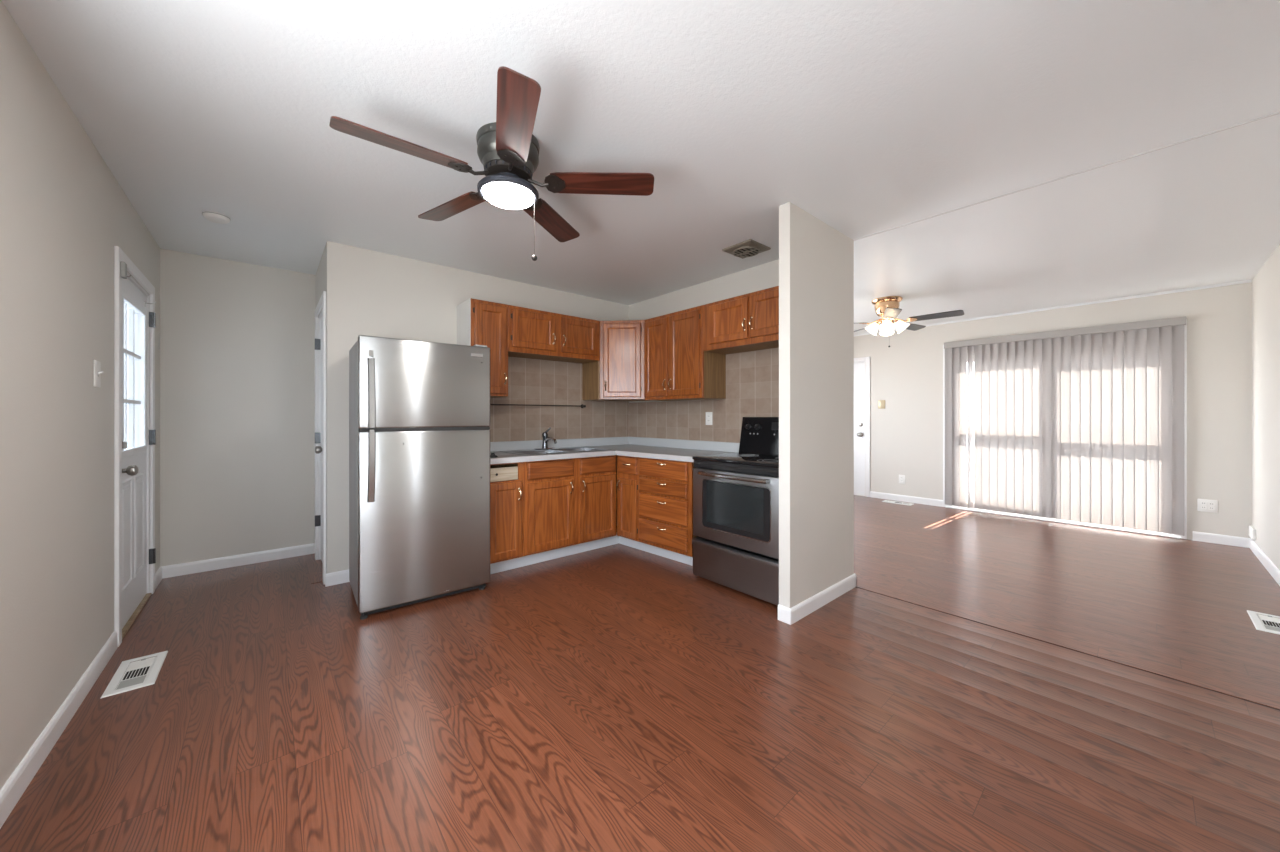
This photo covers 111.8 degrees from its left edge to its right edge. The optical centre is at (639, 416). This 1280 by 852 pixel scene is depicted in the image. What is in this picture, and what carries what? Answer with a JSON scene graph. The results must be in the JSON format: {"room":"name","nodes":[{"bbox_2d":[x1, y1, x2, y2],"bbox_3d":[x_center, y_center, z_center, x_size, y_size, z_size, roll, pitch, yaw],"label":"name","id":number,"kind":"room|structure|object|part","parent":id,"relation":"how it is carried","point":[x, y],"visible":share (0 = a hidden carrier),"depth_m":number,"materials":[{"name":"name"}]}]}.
{"room":"kitchen","nodes":[
{"label":"kitchen","id":0,"kind":"room"},
{"bbox_2d":[0,0,159,789],"bbox_3d":[-1.851,-0.021,1.123,0.140,2.443,5.662,0,0,-41],"label":"wall","id":1,"kind":"structure","parent":0,"point":[64,213],"depth_m":1.59,"materials":[{"name":"grey paint"}]},
{"bbox_2d":[0,632,117,827],"bbox_3d":[-1.377,1.156,0.688,0.013,0.088,4.103,0,0,-41],"label":"baseboard","id":2,"kind":"structure","parent":1,"relation":"attached to","point":[17,783],"depth_m":1.56,"materials":[{"name":"white"}]},
{"bbox_2d":[93,360,103,386],"bbox_3d":[-2.511,-0.197,2.016,0.022,0.122,0.090,0,0,-41],"label":"light switch","id":3,"kind":"object","parent":1,"relation":"attached to","point":[97,372],"visible":1,"depth_m":2.00,"materials":[{"name":"white plastic"}]},
{"bbox_2d":[114,246,155,646],"bbox_3d":[-3.054,0.158,2.580,0.194,2.085,0.949,0,0,-41],"label":"door","id":4,"kind":"structure","parent":1,"relation":"in","point":[133,319],"depth_m":2.64,"materials":[{"name":"white paint"}]},
{"bbox_2d":[120,262,126,278],"bbox_3d":[-2.723,-0.770,2.287,0.018,0.080,0.048,0,0,-41],"label":"sensor","id":5,"kind":"object","parent":4,"relation":"attached to","point":[123,266],"visible":1,"depth_m":2.27,"materials":[{"name":"grey plastic"}]},
{"bbox_3d":[-2.929,0.670,2.475,0.006,0.620,0.252,0,0,-41],"label":"panel","id":6,"kind":"part","parent":4,"relation":"part of","materials":[{"name":"white paint"}]},
{"bbox_2d":[124,308,132,449],"bbox_3d":[-3.071,-0.233,2.566,0.007,0.905,0.615,0,0,-41],"label":"window","id":7,"kind":"structure","parent":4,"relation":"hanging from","point":[128,309],"depth_m":2.65,"materials":[{"name":"glass"}]},
{"bbox_3d":[-2.787,0.295,2.361,0.074,0.066,0.066,0,0,-41],"label":"knob","id":8,"kind":"part","parent":4,"relation":"part of","materials":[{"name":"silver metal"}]},
{"bbox_3d":[-3.032,-0.233,2.599,0.012,0.929,0.639,0,0,-41],"label":"lite frame","id":9,"kind":"part","parent":4,"relation":"part of","materials":[{"name":"white paint"}]},
{"bbox_3d":[-3.139,0.670,2.720,0.006,0.620,0.252,0,0,-41],"label":"panel","id":10,"kind":"part","parent":4,"relation":"part of","materials":[{"name":"white paint"}]},
{"bbox_2d":[155,567,161,588],"bbox_3d":[-3.441,1.156,3.091,0.013,0.088,0.324,0,0,-41],"label":"baseboard","id":11,"kind":"structure","parent":1,"relation":"attached to","point":[158,575],"depth_m":3.09,"materials":[{"name":"white"}]},
{"bbox_2d":[160,248,314,566],"bbox_3d":[-3.194,-0.021,3.609,1.063,2.443,0.140,0,0,-41],"label":"wall","id":12,"kind":"structure","parent":0,"point":[237,339],"depth_m":3.46,"materials":[{"name":"grey paint"}]},
{"bbox_2d":[161,543,314,578],"bbox_3d":[-3.197,1.156,3.506,0.922,0.088,0.013,0,0,-41],"label":"baseboard","id":13,"kind":"structure","parent":12,"relation":"attached to","point":[174,570],"depth_m":3.47,"materials":[{"name":"white"}]},
{"bbox_2d":[315,248,324,315],"bbox_3d":[-2.527,-0.021,3.517,0.110,2.443,0.869,0,0,-41],"label":"wall","id":14,"kind":"structure","parent":0,"point":[320,274],"depth_m":3.44,"materials":[{"name":"grey paint"}]},
{"bbox_2d":[305,559,321,583],"bbox_3d":[-2.508,1.198,3.369,0.113,0.004,0.610,0,0,-41],"label":"trim","id":15,"kind":"structure","parent":14,"relation":"attached to","point":[314,568],"depth_m":3.37,"materials":[{"name":"red wood"}]},
{"bbox_2d":[315,291,325,584],"bbox_3d":[-2.468,0.152,3.404,0.168,2.095,0.760,0,0,-41],"label":"door","id":16,"kind":"structure","parent":14,"relation":"in","point":[320,321],"depth_m":3.56,"materials":[{"name":"white paint"}]},
{"bbox_3d":[-2.350,0.245,3.195,0.074,0.066,0.066,0,0,-41],"label":"knob","id":17,"kind":"part","parent":16,"relation":"part of","materials":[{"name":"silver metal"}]},
{"bbox_2d":[325,241,628,573],"bbox_3d":[-1.181,-0.021,4.030,2.820,2.443,0.110,0,0,-41],"label":"wall","id":18,"kind":"structure","parent":0,"point":[369,292],"depth_m":3.29,"materials":[{"name":"grey paint"}]},
{"bbox_2d":[325,569,349,586],"bbox_3d":[-1.900,1.156,3.332,0.841,0.088,0.013,0,0,-41],"label":"baseboard","id":19,"kind":"structure","parent":18,"relation":"attached to","point":[334,578],"depth_m":3.10,"materials":[{"name":"white"}]},
{"bbox_2d":[457,298,507,397],"bbox_3d":[-1.303,-0.548,3.613,0.313,0.765,0.358,0,0,-41],"label":"upper cabinet","id":20,"kind":"object","parent":18,"relation":"attached to","point":[479,322],"visible":0.77,"depth_m":3.53,"materials":[{"name":"brown wood"}]},
{"bbox_3d":[-1.436,-0.548,3.531,0.004,0.765,0.309,0,0,-41],"label":"panel","id":21,"kind":"part","parent":20,"relation":"part of","materials":[{"name":"white"}]},
{"bbox_3d":[-1.206,-0.543,3.512,0.260,0.715,0.019,0,0,-41],"label":"door","id":22,"kind":"part","parent":20,"relation":"part of","materials":[{"name":"brown wood"}]},
{"bbox_2d":[490,404,585,407],"bbox_3d":[-1.042,-0.104,4.030,1.270,0.039,0.058,0,0,-41],"label":"towel bar","id":23,"kind":"object","parent":18,"relation":"attached to","point":[582,405],"visible":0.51,"depth_m":4.09,"materials":[{"name":"black metal"}]},
{"bbox_2d":[496,357,581,399],"bbox_3d":[-0.947,-0.353,4.155,0.932,0.377,0.006,0,0,-41],"label":"backsplash","id":24,"kind":"structure","parent":18,"relation":"attached to","point":[527,378],"depth_m":4.17,"materials":[{"name":"beige tile"}]},
{"bbox_2d":[508,305,599,363],"bbox_3d":[-0.830,-0.737,4.019,0.931,0.388,0.358,0,0,-41],"label":"upper cabinet","id":25,"kind":"object","parent":18,"relation":"attached to","point":[532,333],"visible":1,"depth_m":3.87,"materials":[{"name":"brown wood"}]},
{"bbox_3d":[-0.913,-0.743,3.764,0.404,0.316,0.019,0,0,-41],"label":"door","id":26,"kind":"part","parent":25,"relation":"part of","materials":[{"name":"brown wood"}]},
{"bbox_3d":[-0.564,-0.743,4.063,0.392,0.316,0.019,0,0,-41],"label":"door","id":27,"kind":"part","parent":25,"relation":"part of","materials":[{"name":"brown wood"}]},
{"bbox_2d":[490,398,628,441],"bbox_3d":[-0.828,0.031,4.257,1.851,0.391,0.006,0,0,-41],"label":"backsplash","id":28,"kind":"structure","parent":18,"relation":"attached to","point":[598,419],"depth_m":4.26,"materials":[{"name":"beige tile"}]},
{"bbox_2d":[582,320,650,401],"bbox_3d":[-0.157,-0.548,4.423,0.614,0.765,0.626,0,0,-41],"label":"upper cabinet","id":29,"kind":"object","parent":18,"relation":"attached to","point":[618,375],"visible":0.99,"depth_m":4.20,"materials":[{"name":"brown wood"}]},
{"bbox_3d":[-0.174,-0.543,4.195,0.366,0.715,0.019,0,0,5],"label":"door","id":30,"kind":"part","parent":29,"relation":"part of","materials":[{"name":"brown wood"}]},
{"bbox_3d":[-0.172,-0.548,4.214,0.438,0.765,0.020,0,0,5],"label":"frame","id":31,"kind":"part","parent":29,"relation":"part of","materials":[{"name":"brown wood"}]},
{"bbox_2d":[0,495,1279,851],"bbox_3d":[1.011,1.250,3.581,7.686,0.100,5.662,0,0,-41],"label":"floor","id":32,"kind":"structure","parent":0,"point":[618,697],"depth_m":1.76,"materials":[{"name":"red wood"}]},
{"bbox_2d":[100,651,167,698],"bbox_3d":[-2.352,1.195,2.029,0.155,0.010,0.357,0,0,-41],"label":"floor vent","id":33,"kind":"object","parent":32,"relation":"in","point":[144,672],"visible":1,"depth_m":2.01,"materials":[{"name":"white metal"}]},
{"bbox_2d":[115,656,156,689],"bbox_3d":[-2.352,1.199,2.029,0.087,0.002,0.289,0,0,-41],"label":"grille","id":34,"kind":"object","parent":33,"relation":"attached to","point":[140,672],"depth_m":2.02,"materials":[{"name":"white metal"}]},
{"bbox_3d":[-2.414,1.197,2.099,0.078,0.001,0.088,0,0,-41],"label":"plate","id":35,"kind":"part","parent":33,"relation":"part of","materials":[{"name":"white plastic"}]},
{"bbox_2d":[349,335,489,619],"bbox_3d":[-1.536,0.354,3.023,0.776,1.692,0.729,0,0,-38],"label":"refrigerator","id":36,"kind":"object","parent":32,"relation":"on","point":[419,411],"visible":1,"depth_m":2.76,"materials":[{"name":"silver metal"}]},
{"bbox_3d":[-1.583,0.300,2.556,0.038,0.416,0.054,0,0,-38],"label":"handle","id":37,"kind":"part","parent":36,"relation":"part of","materials":[{"name":"silver metal"}]},
{"bbox_3d":[-1.583,-0.140,2.556,0.038,0.507,0.054,0,0,-38],"label":"handle","id":38,"kind":"part","parent":36,"relation":"part of","materials":[{"name":"silver metal"}]},
{"bbox_3d":[-1.362,0.625,2.803,0.776,1.070,0.060,0,0,-38],"label":"fridge door","id":39,"kind":"part","parent":36,"relation":"part of","materials":[{"name":"silver metal"}]},
{"bbox_3d":[-1.362,-0.203,2.803,0.776,0.551,0.060,0,0,-38],"label":"freezer door","id":40,"kind":"part","parent":36,"relation":"part of","materials":[{"name":"silver metal"}]},
{"bbox_2d":[490,462,522,563],"bbox_3d":[-1.191,0.724,3.486,0.291,0.743,0.610,0,0,-41],"label":"base cabinet","id":41,"kind":"object","parent":32,"relation":"on","point":[506,479],"visible":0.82,"depth_m":3.29,"materials":[{"name":"brown wood"}]},
{"bbox_3d":[-1.125,0.438,3.389,0.232,0.100,0.282,0,0,-41],"label":"drawer","id":42,"kind":"part","parent":41,"relation":"part of","materials":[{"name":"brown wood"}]},
{"bbox_2d":[523,455,615,555],"bbox_3d":[-0.732,0.724,3.880,0.915,0.743,0.610,0,0,-41],"label":"base cabinet","id":43,"kind":"object","parent":32,"relation":"on","point":[572,501],"visible":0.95,"depth_m":3.63,"materials":[{"name":"brown wood"}]},
{"bbox_3d":[-0.723,0.803,3.539,0.416,0.550,0.019,0,0,-41],"label":"door","id":44,"kind":"part","parent":43,"relation":"part of","materials":[{"name":"brown wood"}]},
{"bbox_3d":[-0.366,0.803,3.845,0.385,0.550,0.019,0,0,-41],"label":"door","id":45,"kind":"part","parent":43,"relation":"part of","materials":[{"name":"brown wood"}]},
{"bbox_2d":[490,437,739,463],"bbox_3d":[-0.320,0.290,3.666,1.848,0.124,1.563,0,0,-41],"label":"countertop","id":46,"kind":"structure","parent":43,"relation":"on","point":[654,448],"depth_m":3.94,"materials":[{"name":"grey laminate"}]},
{"bbox_2d":[535,427,556,449],"bbox_3d":[-0.827,0.203,3.975,0.200,0.205,0.239,0,0,-41],"label":"kitchen faucet","id":47,"kind":"object","parent":46,"relation":"on","point":[544,434],"visible":1,"depth_m":4.02,"materials":[{"name":"silver metal"}]},
{"bbox_3d":[-0.886,0.221,4.043,0.058,0.150,0.058,0,0,-41],"label":"post","id":48,"kind":"part","parent":47,"relation":"part of","materials":[{"name":"silver metal"}]},
{"bbox_3d":[-0.815,0.218,3.961,0.034,0.057,0.202,0,0,-41],"label":"spout","id":49,"kind":"part","parent":47,"relation":"part of","materials":[{"name":"silver metal"}]},
{"bbox_2d":[499,447,609,455],"bbox_3d":[-0.751,0.391,3.906,0.854,0.170,0.499,0,0,-41],"label":"sink","id":50,"kind":"object","parent":46,"relation":"in","point":[568,449],"visible":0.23,"depth_m":3.92,"materials":[{"name":"silver metal"}]},
{"bbox_3d":[-0.878,0.394,3.744,0.367,0.165,0.345,0,0,-41],"label":"bowl","id":51,"kind":"part","parent":50,"relation":"part of","materials":[{"name":"silver metal"}]},
{"bbox_3d":[-0.572,0.394,4.007,0.367,0.165,0.345,0,0,-41],"label":"bowl","id":52,"kind":"part","parent":50,"relation":"part of","materials":[{"name":"silver metal"}]},
{"bbox_2d":[490,532,692,573],"bbox_3d":[-0.372,1.148,3.368,1.381,0.104,0.909,0,0,-41],"label":"trim","id":53,"kind":"structure","parent":32,"relation":"on","point":[514,563],"depth_m":3.68,"materials":[{"name":"white"}]},
{"bbox_2d":[617,455,638,541],"bbox_3d":[0.062,0.724,4.062,0.283,0.743,0.594,0,0,45],"label":"base cabinet","id":54,"kind":"object","parent":32,"relation":"on","point":[627,466],"visible":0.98,"depth_m":3.86,"materials":[{"name":"brown wood"}]},
{"bbox_3d":[-0.114,0.437,3.875,0.238,0.150,0.019,0,0,45],"label":"drawer","id":55,"kind":"part","parent":54,"relation":"part of","materials":[{"name":"brown wood"}]},
{"bbox_3d":[-0.114,0.819,3.875,0.238,0.518,0.019,0,0,45],"label":"door","id":56,"kind":"part","parent":54,"relation":"part of","materials":[{"name":"brown wood"}]},
{"bbox_2d":[639,457,696,556],"bbox_3d":[0.371,0.724,3.756,0.585,0.743,0.594,0,0,45],"label":"base cabinet","id":57,"kind":"object","parent":32,"relation":"on","point":[665,486],"visible":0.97,"depth_m":3.54,"materials":[{"name":"brown wood"}]},
{"bbox_3d":[0.182,0.976,3.581,0.532,0.178,0.019,0,0,45],"label":"drawer","id":58,"kind":"part","parent":57,"relation":"part of","materials":[{"name":"brown wood"}]},
{"bbox_3d":[0.182,0.767,3.581,0.532,0.200,0.019,0,0,45],"label":"drawer","id":59,"kind":"part","parent":57,"relation":"part of","materials":[{"name":"brown wood"}]},
{"bbox_3d":[0.182,0.590,3.581,0.532,0.116,0.019,0,0,45],"label":"drawer","id":60,"kind":"part","parent":57,"relation":"part of","materials":[{"name":"brown wood"}]},
{"bbox_3d":[0.182,0.435,3.581,0.532,0.150,0.019,0,0,45],"label":"drawer","id":61,"kind":"part","parent":57,"relation":"part of","materials":[{"name":"brown wood"}]},
{"bbox_2d":[692,417,778,605],"bbox_3d":[0.863,0.603,3.126,0.727,1.195,0.766,0,0,-41],"label":"stove","id":62,"kind":"object","parent":32,"relation":"on","point":[736,495],"visible":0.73,"depth_m":2.94,"materials":[{"name":"silver metal"}]},
{"bbox_3d":[0.612,0.408,2.911,0.066,0.026,0.563,0,0,-41],"label":"handle","id":63,"kind":"part","parent":62,"relation":"part of","materials":[{"name":"silver metal"}]},
{"bbox_3d":[0.644,1.035,2.937,0.066,0.270,0.762,0,0,-41],"label":"storage drawer","id":64,"kind":"part","parent":62,"relation":"part of","materials":[{"name":"silver metal"}]},
{"bbox_2d":[692,452,778,467],"bbox_3d":[0.849,0.308,3.114,0.564,0.023,0.766,0,0,-41],"label":"cooktop","id":65,"kind":"object","parent":62,"relation":"in","point":[739,459],"depth_m":3.06,"materials":[{"name":"grey glass"}]},
{"bbox_3d":[0.653,0.632,2.945,0.042,0.500,0.754,0,0,-41],"label":"oven door","id":66,"kind":"part","parent":62,"relation":"part of","materials":[{"name":"silver metal"}]},
{"bbox_3d":[0.636,0.623,2.931,0.003,0.350,0.566,0,0,-41],"label":"window trim","id":67,"kind":"part","parent":62,"relation":"part of","materials":[{"name":"black glass"}]},
{"bbox_2d":[882,500,912,505],"bbox_3d":[3.574,1.195,6.015,0.150,0.010,0.360,0,0,-41],"label":"floor vent","id":68,"kind":"object","parent":32,"relation":"in","point":[888,501],"visible":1,"depth_m":6.01,"materials":[{"name":"white metal"}]},
{"bbox_2d":[1247,610,1279,634],"bbox_3d":[3.657,1.195,2.501,0.363,0.010,0.155,0,0,-41],"label":"floor vent","id":69,"kind":"object","parent":32,"relation":"in","point":[1268,623],"visible":1,"depth_m":2.52,"materials":[{"name":"white metal"}]},
{"bbox_2d":[1257,614,1279,628],"bbox_3d":[3.657,1.199,2.501,0.295,0.002,0.087,0,0,-41],"label":"grille","id":70,"kind":"object","parent":69,"relation":"attached to","point":[1268,621],"depth_m":2.53,"materials":[{"name":"white metal"}]},
{"bbox_3d":[3.729,1.197,2.564,0.091,0.001,0.078,0,0,-41],"label":"plate","id":71,"kind":"part","parent":69,"relation":"part of","materials":[{"name":"white plastic"}]},
{"bbox_2d":[2,0,1279,334],"bbox_3d":[1.011,-1.293,3.581,7.686,0.100,5.662,0,0,-41],"label":"ceiling","id":72,"kind":"structure","parent":0,"point":[867,117],"depth_m":1.86,"materials":[{"name":"white paint"}]},
{"bbox_2d":[202,211,229,223],"bbox_3d":[-2.622,-1.226,2.685,0.126,0.035,0.126,0,0,-41],"label":"smoke detector","id":73,"kind":"object","parent":72,"relation":"attached to","point":[215,217],"visible":1,"depth_m":2.66,"materials":[{"name":"white plastic"}]},
{"bbox_2d":[329,66,653,260],"bbox_3d":[-0.633,-0.974,1.946,1.238,0.538,1.280,0,0,-41],"label":"ceiling fan","id":74,"kind":"object","parent":72,"relation":"hanging from","point":[508,149],"visible":1,"depth_m":1.88,"materials":[{"name":"brown wood"}]},
{"bbox_3d":[-0.934,-1.062,1.705,0.465,0.034,0.134,0,0,-38],"label":"blade","id":75,"kind":"part","parent":74,"relation":"part of","materials":[{"name":"brown wood"}]},
{"bbox_3d":[-0.950,-1.062,2.207,0.465,0.034,0.134,0,0,34],"label":"blade","id":76,"kind":"part","parent":74,"relation":"part of","materials":[{"name":"brown wood"}]},
{"bbox_3d":[-0.596,-1.091,1.968,0.200,0.032,0.200,0,0,-41],"label":"motor","id":77,"kind":"part","parent":74,"relation":"part of","materials":[{"name":"black metal"}]},
{"bbox_3d":[-0.451,-1.062,1.566,0.134,0.034,0.465,0,0,-20],"label":"blade","id":78,"kind":"part","parent":74,"relation":"part of","materials":[{"name":"brown wood"}]},
{"bbox_3d":[-0.479,-0.862,1.966,0.001,0.287,0.002,0,0,-41],"label":"pull chain","id":79,"kind":"part","parent":74,"relation":"part of","materials":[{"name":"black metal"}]},
{"bbox_3d":[-0.478,-1.062,2.378,0.134,0.034,0.465,0,0,16],"label":"blade","id":80,"kind":"part","parent":74,"relation":"part of","materials":[{"name":"brown wood"}]},
{"bbox_3d":[-0.169,-1.062,1.982,0.465,0.034,0.134,0,0,-2],"label":"blade","id":81,"kind":"part","parent":74,"relation":"part of","materials":[{"name":"brown wood"}]},
{"bbox_2d":[722,239,770,258],"bbox_3d":[0.787,-1.225,3.213,0.252,0.036,0.252,0,0,-41],"label":"ceiling vent","id":82,"kind":"object","parent":72,"relation":"in","point":[748,248],"visible":1,"depth_m":3.17,"materials":[{"name":"silver metal"}]},
{"bbox_2d":[733,246,759,256],"bbox_3d":[0.787,-1.215,3.213,0.192,0.016,0.192,0,0,-41],"label":"grille","id":83,"kind":"object","parent":82,"relation":"attached to","point":[738,251],"depth_m":3.19,"materials":[{"name":"beige metal"}]},
{"bbox_2d":[854,296,963,346],"bbox_3d":[2.662,-0.988,4.605,1.271,0.510,1.257,0,0,-41],"label":"ceiling fan","id":84,"kind":"object","parent":72,"relation":"hanging from","point":[887,308],"visible":0.98,"depth_m":4.51,"materials":[{"name":"gold metal"}]},
{"bbox_3d":[2.500,-0.938,4.682,0.137,0.139,0.138,0,0,-41],"label":"lamp shade","id":85,"kind":"part","parent":84,"relation":"part of","materials":[{"name":"beige glass"}]},
{"bbox_3d":[2.694,-0.938,4.742,0.138,0.139,0.137,0,0,-41],"label":"lamp shade","id":86,"kind":"part","parent":84,"relation":"part of","materials":[{"name":"beige glass"}]},
{"bbox_3d":[2.560,-0.938,4.488,0.138,0.139,0.137,0,0,-41],"label":"lamp shade","id":87,"kind":"part","parent":84,"relation":"part of","materials":[{"name":"beige glass"}]},
{"bbox_3d":[2.446,-1.000,4.217,0.130,0.033,0.445,0,0,24],"label":"blade","id":88,"kind":"part","parent":84,"relation":"part of","materials":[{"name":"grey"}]},
{"bbox_3d":[2.754,-0.938,4.549,0.137,0.139,0.138,0,0,-41],"label":"lamp shade","id":89,"kind":"part","parent":84,"relation":"part of","materials":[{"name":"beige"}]},
{"bbox_3d":[3.008,-1.000,4.831,0.445,0.033,0.130,0,0,-30],"label":"blade","id":90,"kind":"part","parent":84,"relation":"part of","materials":[{"name":"grey"}]},
{"bbox_3d":[2.950,-1.000,4.320,0.445,0.033,0.130,0,0,42],"label":"blade","id":91,"kind":"part","parent":84,"relation":"part of","materials":[{"name":"grey wood"}]},
{"bbox_2d":[629,259,778,441],"bbox_3d":[0.667,-0.021,3.989,0.068,2.443,2.360,0,0,-41],"label":"wall","id":92,"kind":"structure","parent":0,"point":[764,276],"depth_m":3.96,"materials":[{"name":"grey paint"}]},
{"bbox_2d":[629,399,725,441],"bbox_3d":[0.316,0.036,4.341,0.006,0.380,1.357,0,0,-41],"label":"backsplash","id":93,"kind":"structure","parent":92,"relation":"attached to","point":[682,420],"depth_m":4.25,"materials":[{"name":"beige tile"}]},
{"bbox_2d":[644,305,725,400],"bbox_3d":[0.383,-0.543,3.990,0.358,0.776,0.735,0,0,-41],"label":"upper cabinet","id":94,"kind":"object","parent":92,"relation":"attached to","point":[677,367],"visible":1,"depth_m":3.81,"materials":[{"name":"brown wood"}]},
{"bbox_3d":[0.147,-0.542,4.051,0.019,0.715,0.310,0,0,-41],"label":"door","id":95,"kind":"part","parent":94,"relation":"part of","materials":[{"name":"brown wood"}]},
{"bbox_3d":[0.382,-0.542,3.777,0.019,0.715,0.352,0,0,-41],"label":"door","id":96,"kind":"part","parent":94,"relation":"part of","materials":[{"name":"brown wood"}]},
{"bbox_2d":[706,412,711,424],"bbox_3d":[0.629,0.020,3.964,0.009,0.118,0.078,0,0,-41],"label":"wall outlet","id":97,"kind":"object","parent":92,"relation":"attached to","point":[708,414],"visible":1,"depth_m":3.96,"materials":[{"name":"white plastic"}]},
{"bbox_2d":[703,286,778,354],"bbox_3d":[0.921,-0.738,3.363,0.358,0.386,0.914,0,0,-41],"label":"upper cabinet","id":98,"kind":"object","parent":92,"relation":"attached to","point":[748,322],"visible":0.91,"depth_m":3.33,"materials":[{"name":"brown wood"}]},
{"bbox_3d":[0.692,-0.747,3.416,0.019,0.313,0.375,0,0,-41],"label":"door","id":99,"kind":"part","parent":98,"relation":"part of","materials":[{"name":"brown wood"}]},
{"bbox_3d":[0.947,-0.747,3.119,0.019,0.313,0.374,0,0,-41],"label":"door","id":100,"kind":"part","parent":98,"relation":"part of","materials":[{"name":"brown wood"}]},
{"bbox_2d":[726,348,778,442],"bbox_3d":[1.083,0.028,3.448,0.006,1.144,0.995,0,0,-41],"label":"backsplash","id":101,"kind":"structure","parent":92,"relation":"attached to","point":[752,377],"depth_m":3.63,"materials":[{"name":"beige tile"}]},
{"bbox_2d":[779,202,855,623],"bbox_3d":[1.174,-0.021,2.813,0.856,2.443,0.085,0,0,-41],"label":"wall","id":102,"kind":"structure","parent":0,"point":[816,260],"depth_m":2.70,"materials":[{"name":"grey paint"}]},
{"bbox_2d":[778,604,791,624],"bbox_3d":[0.844,1.156,2.531,0.013,0.088,0.084,0,0,-41],"label":"baseboard","id":103,"kind":"structure","parent":102,"relation":"attached to","point":[784,613],"depth_m":2.52,"materials":[{"name":"white"}]},
{"bbox_2d":[853,112,1279,240],"bbox_3d":[2.151,-1.241,2.313,0.014,0.004,1.972,0,0,-41],"label":"trim","id":104,"kind":"structure","parent":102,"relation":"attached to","point":[1277,113],"depth_m":2.17,"materials":[{"name":"white paint"}]},
{"bbox_2d":[854,280,1251,539],"bbox_3d":[4.204,-0.021,5.638,0.162,2.443,4.623,0,0,-41],"label":"wall","id":105,"kind":"structure","parent":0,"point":[906,436],"depth_m":4.42,"materials":[{"name":"grey paint"}]},
{"bbox_2d":[854,357,869,496],"bbox_3d":[3.129,0.155,6.851,0.192,2.090,0.994,0,0,-41],"label":"door","id":106,"kind":"structure","parent":105,"relation":"attached to","point":[861,369],"depth_m":6.55,"materials":[{"name":"white paint"}]},
{"bbox_2d":[878,400,884,408],"bbox_3d":[3.523,-0.175,6.327,0.016,0.125,0.098,0,0,-41],"label":"light switch","id":107,"kind":"object","parent":105,"relation":"attached to","point":[881,403],"visible":1,"depth_m":6.33,"materials":[{"name":"beige plastic"}]},
{"bbox_2d":[899,475,904,483],"bbox_3d":[3.700,0.888,6.127,0.009,0.122,0.080,0,0,-41],"label":"wall outlet","id":108,"kind":"object","parent":105,"relation":"attached to","point":[901,477],"visible":1,"depth_m":6.12,"materials":[{"name":"white plastic"}]},
{"bbox_2d":[870,491,942,506],"bbox_3d":[3.721,1.156,6.099,0.013,0.088,0.915,0,0,-41],"label":"baseboard","id":109,"kind":"structure","parent":105,"relation":"attached to","point":[919,500],"depth_m":6.07,"materials":[{"name":"white"}]},
{"bbox_2d":[943,319,1186,538],"bbox_3d":[4.717,0.125,5.026,0.170,2.150,2.010,0,0,-41],"label":"window","id":110,"kind":"structure","parent":105,"relation":"attached to","point":[1185,326],"depth_m":4.58,"materials":[{"name":"white plastic"}]},
{"bbox_3d":[4.428,0.163,5.363,0.040,2.011,0.938,0,0,-41],"label":"sash","id":111,"kind":"part","parent":110,"relation":"part of","materials":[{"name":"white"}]},
{"bbox_3d":[4.666,1.191,4.982,0.034,0.018,1.944,0,0,-41],"label":"sill","id":112,"kind":"part","parent":110,"relation":"part of","materials":[{"name":"white"}]},
{"bbox_2d":[944,316,1185,535],"bbox_3d":[4.653,0.097,4.959,0.076,2.126,1.978,0,0,-41],"label":"vertical blind","id":113,"kind":"object","parent":105,"relation":"attached to","point":[1085,424],"visible":1,"depth_m":4.81,"materials":[{"name":"grey"}]},
{"bbox_2d":[1197,499,1217,512],"bbox_3d":[5.410,0.852,4.135,0.009,0.118,0.118,0,0,-41],"label":"wall outlet","id":114,"kind":"object","parent":105,"relation":"attached to","point":[1204,505],"visible":1,"depth_m":4.13,"materials":[{"name":"white plastic"}]},
{"bbox_2d":[1193,531,1250,547],"bbox_3d":[5.460,1.156,4.074,0.013,0.088,0.333,0,0,-41],"label":"baseboard","id":115,"kind":"structure","parent":105,"relation":"attached to","point":[1197,536],"depth_m":4.07,"materials":[{"name":"white"}]},
{"bbox_2d":[1252,244,1279,569],"bbox_3d":[2.810,-0.021,1.486,7.406,2.443,0.140,0,0,-41],"label":"wall","id":116,"kind":"structure","parent":0,"point":[1266,283],"depth_m":3.47,"materials":[{"name":"grey paint"}]},
{"bbox_2d":[1249,526,1255,539],"bbox_3d":[5.447,1.035,3.857,0.200,0.094,0.022,0,0,-41],"label":"box","id":117,"kind":"object","parent":116,"relation":"attached to","point":[1252,531],"visible":1,"depth_m":3.80,"materials":[{"name":"white plastic"}]},
{"bbox_2d":[1249,539,1279,585],"bbox_3d":[2.760,1.156,1.544,7.406,0.088,0.013,0,0,-41],"label":"baseboard","id":118,"kind":"structure","parent":116,"relation":"attached to","point":[1267,563],"depth_m":3.43,"materials":[{"name":"white"}]}
]}

